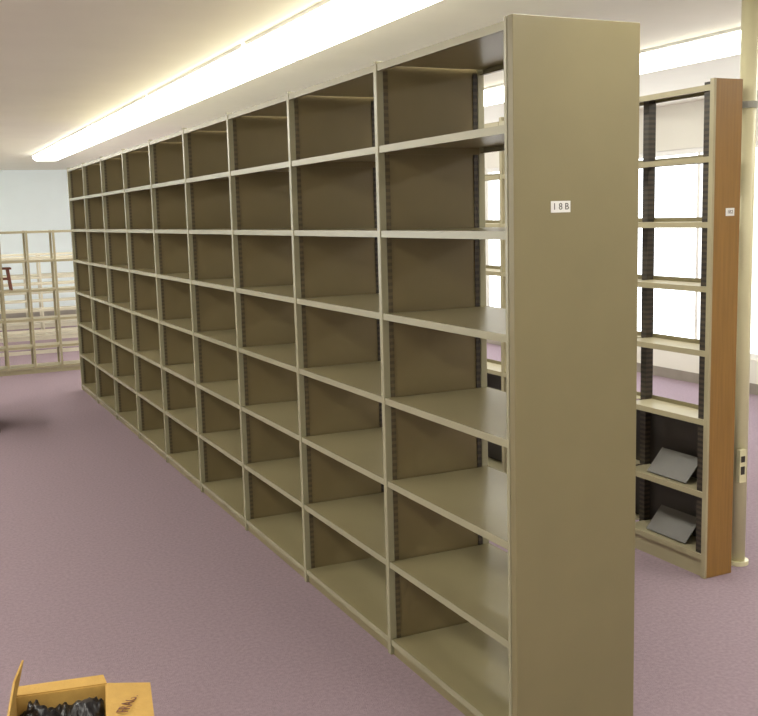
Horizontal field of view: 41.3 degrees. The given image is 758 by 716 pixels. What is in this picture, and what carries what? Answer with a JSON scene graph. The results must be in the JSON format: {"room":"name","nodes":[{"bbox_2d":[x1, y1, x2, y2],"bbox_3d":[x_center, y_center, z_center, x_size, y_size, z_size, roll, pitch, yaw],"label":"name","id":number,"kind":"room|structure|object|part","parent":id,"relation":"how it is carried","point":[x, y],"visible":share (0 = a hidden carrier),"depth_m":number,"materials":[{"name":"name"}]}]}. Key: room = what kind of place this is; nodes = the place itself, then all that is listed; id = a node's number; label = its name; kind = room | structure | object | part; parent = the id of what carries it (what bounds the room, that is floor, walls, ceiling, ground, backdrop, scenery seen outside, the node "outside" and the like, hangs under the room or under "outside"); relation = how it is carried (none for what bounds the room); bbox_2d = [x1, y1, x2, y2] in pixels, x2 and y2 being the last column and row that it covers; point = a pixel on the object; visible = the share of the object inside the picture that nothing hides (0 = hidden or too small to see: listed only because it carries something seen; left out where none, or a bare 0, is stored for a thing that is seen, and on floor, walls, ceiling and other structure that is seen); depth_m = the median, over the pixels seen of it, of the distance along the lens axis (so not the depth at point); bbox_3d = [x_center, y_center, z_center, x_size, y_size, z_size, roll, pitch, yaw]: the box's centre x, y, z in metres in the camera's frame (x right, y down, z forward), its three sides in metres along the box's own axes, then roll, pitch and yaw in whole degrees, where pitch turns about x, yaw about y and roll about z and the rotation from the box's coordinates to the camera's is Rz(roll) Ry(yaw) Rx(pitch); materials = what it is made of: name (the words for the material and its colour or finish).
{"room":"library","nodes":[
{"label":"library","id":0,"kind":"room"},
{"bbox_2d":[0,170,75,309],"bbox_3d":[-7.434,-2.073,18.574,11.660,2.740,0.100,-5,9,-25],"label":"wall","id":1,"kind":"structure","parent":0,"point":[30,200],"depth_m":18.93,"materials":[{"name":"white paint"}]},
{"bbox_2d":[0,310,76,318],"bbox_3d":[-7.376,-0.760,18.709,11.396,0.100,0.012,-5,9,-25],"label":"baseboard","id":2,"kind":"structure","parent":1,"relation":"attached to","point":[62,312],"depth_m":19.13,"materials":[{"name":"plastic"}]},
{"bbox_2d":[0,314,757,715],"bbox_3d":[-2.521,0.635,8.663,11.720,0.100,22.700,-5,9,-25],"label":"floor","id":3,"kind":"structure","parent":0,"point":[115,565],"depth_m":4.58,"materials":[{"name":"carpet"}]},
{"bbox_2d":[0,255,76,330],"bbox_3d":[-8.006,-0.914,15.988,6.422,1.200,0.302,-5,9,-25],"label":"open shelving","id":4,"kind":"object","parent":3,"relation":"on","point":[64,322],"visible":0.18,"depth_m":16.98,"materials":[{"name":"beige metal"}]},
{"bbox_2d":[0,252,77,342],"bbox_3d":[-7.187,-0.745,14.281,6.422,1.300,0.302,-5,9,-25],"label":"open shelving","id":5,"kind":"object","parent":3,"relation":"on","point":[44,336],"visible":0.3,"depth_m":15.16,"materials":[{"name":"beige metal"}]},
{"bbox_2d":[0,255,78,356],"bbox_3d":[-6.453,-0.549,12.760,6.422,1.300,0.302,-5,9,-25],"label":"open shelving","id":6,"kind":"object","parent":3,"relation":"on","point":[70,329],"visible":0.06,"depth_m":13.56,"materials":[{"name":"beige metal"}]},
{"bbox_2d":[0,230,79,375],"bbox_3d":[-5.453,-0.533,11.177,4.224,1.660,0.302,-5,9,-25],"label":"open shelving","id":7,"kind":"object","parent":3,"relation":"on","point":[35,367],"visible":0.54,"depth_m":11.80,"materials":[{"name":"beige metal"}]},
{"bbox_2d":[2,267,12,289],"bbox_3d":[-4.392,-0.912,11.641,0.264,0.262,0.200,-5,9,-25],"label":"wooden stool","id":8,"kind":"object","parent":7,"relation":"on","point":[7,269],"visible":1,"depth_m":11.61,"materials":[{"name":"red wood"}]},
{"bbox_2d":[7,660,153,715],"bbox_3d":[-0.851,1.135,2.910,0.400,0.435,0.509,-4,8,-15],"label":"open cardboard box","id":9,"kind":"object","parent":3,"relation":"on","point":[91,695],"visible":1,"depth_m":3.05,"materials":[{"name":"yellow cardboard"}]},
{"bbox_2d":[67,14,639,715],"bbox_3d":[-1.162,-0.343,6.806,0.460,2.286,8.246,-5,9,-25],"label":"bookshelf","id":10,"kind":"object","parent":3,"relation":"on","point":[283,298],"visible":1,"depth_m":3.91,"materials":[{"name":"metal"}]},
{"bbox_3d":[0.609,0.130,3.134,0.460,2.286,0.034,-5,9,-25],"label":"panel","id":11,"kind":"part","parent":10,"relation":"part of","materials":[{"name":"metal"}]},
{"bbox_2d":[484,78,742,578],"bbox_3d":[-0.048,-0.534,7.957,0.174,2.286,7.518,-5,9,-25],"label":"bookshelf","id":12,"kind":"object","parent":3,"relation":"on","point":[685,450],"visible":0.27,"depth_m":4.75,"materials":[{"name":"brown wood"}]},
{"bbox_3d":[1.573,-0.103,4.608,0.156,2.286,0.020,-5,9,-25],"label":"oak panel","id":13,"kind":"part","parent":12,"relation":"part of","materials":[{"name":"brown wood"}]},
{"bbox_2d":[731,0,757,566],"bbox_3d":[1.715,-0.354,4.731,0.110,2.740,0.113,-5,9,-25],"label":"support pole","id":14,"kind":"object","parent":3,"relation":"on","point":[749,10],"visible":0.88,"depth_m":4.69,"materials":[{"name":"beige metal"}]},
{"bbox_2d":[0,0,757,169],"bbox_3d":[-2.594,-2.176,8.265,11.720,0.100,22.700,-5,9,-25],"label":"ceiling","id":15,"kind":"structure","parent":0,"point":[66,66],"depth_m":6.03,"materials":[{"name":"paint"}]},
{"bbox_2d":[32,142,82,160],"bbox_3d":[-4.392,-2.813,13.765,0.380,0.085,2.440,-5,9,-25],"label":"fluorescent ceiling light","id":16,"kind":"object","parent":15,"relation":"attached to","point":[52,152],"visible":0.82,"depth_m":13.58,"materials":[{"name":"white plastic"}]},
{"bbox_2d":[57,124,123,148],"bbox_3d":[-3.313,-2.525,11.529,0.380,0.085,2.440,-5,9,-25],"label":"fluorescent ceiling light","id":17,"kind":"object","parent":15,"relation":"attached to","point":[86,137],"visible":0.82,"depth_m":11.31,"materials":[{"name":"white plastic"}]},
{"bbox_2d":[92,95,185,131],"bbox_3d":[-2.235,-2.237,9.292,0.380,0.085,2.440,-5,9,-25],"label":"fluorescent ceiling light","id":18,"kind":"object","parent":15,"relation":"attached to","point":[141,111],"visible":0.82,"depth_m":9.04,"materials":[{"name":"white plastic"}]},
{"bbox_2d":[147,44,295,105],"bbox_3d":[-1.156,-1.949,7.055,0.380,0.085,2.440,-5,9,-25],"label":"fluorescent ceiling light","id":19,"kind":"object","parent":15,"relation":"attached to","point":[236,66],"visible":0.82,"depth_m":6.73,"materials":[{"name":"white plastic"}]},
{"bbox_2d":[245,0,440,59],"bbox_3d":[-0.077,-1.660,4.818,0.380,0.085,2.440,-5,9,-25],"label":"fluorescent ceiling light","id":20,"kind":"object","parent":15,"relation":"attached to","point":[328,23],"visible":1,"depth_m":5.02,"materials":[{"name":"white plastic"}]},
{"bbox_2d":[484,83,503,105],"bbox_3d":[1.121,-2.159,8.126,0.380,0.085,2.440,-5,9,-25],"label":"fluorescent ceiling light","id":21,"kind":"object","parent":15,"relation":"attached to","point":[494,94],"visible":0.09,"depth_m":8.20,"materials":[{"name":"white plastic"}]},
{"bbox_2d":[640,27,740,73],"bbox_3d":[2.200,-1.871,5.889,0.380,0.085,2.440,-5,9,-25],"label":"fluorescent ceiling light","id":22,"kind":"object","parent":15,"relation":"attached to","point":[724,43],"visible":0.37,"depth_m":6.20,"materials":[{"name":"white plastic"}]},
{"bbox_2d":[485,91,757,383],"bbox_3d":[2.645,-1.252,10.912,0.120,2.740,22.500,-5,9,-25],"label":"wall","id":23,"kind":"structure","parent":0,"point":[678,126],"depth_m":10.02,"materials":[{"name":"beige paint"}]},
{"bbox_2d":[486,168,498,306],"bbox_3d":[1.935,-1.382,12.396,0.060,1.980,2.200,-5,9,-25],"label":"window","id":24,"kind":"structure","parent":23,"relation":"in","point":[490,170],"depth_m":13.34,"materials":[{"name":"white glass"}]},
{"bbox_2d":[487,339,757,394],"bbox_3d":[2.620,0.061,11.068,0.012,0.100,22.500,-5,9,-25],"label":"baseboard","id":25,"kind":"structure","parent":23,"relation":"attached to","point":[681,375],"depth_m":10.22,"materials":[{"name":"plastic"}]},
{"bbox_2d":[639,142,757,359],"bbox_3d":[3.143,-1.060,9.891,0.060,1.980,2.200,-5,9,-25],"label":"window","id":26,"kind":"structure","parent":23,"relation":"in","point":[699,150],"depth_m":9.88,"materials":[{"name":"white glass"}]}
]}

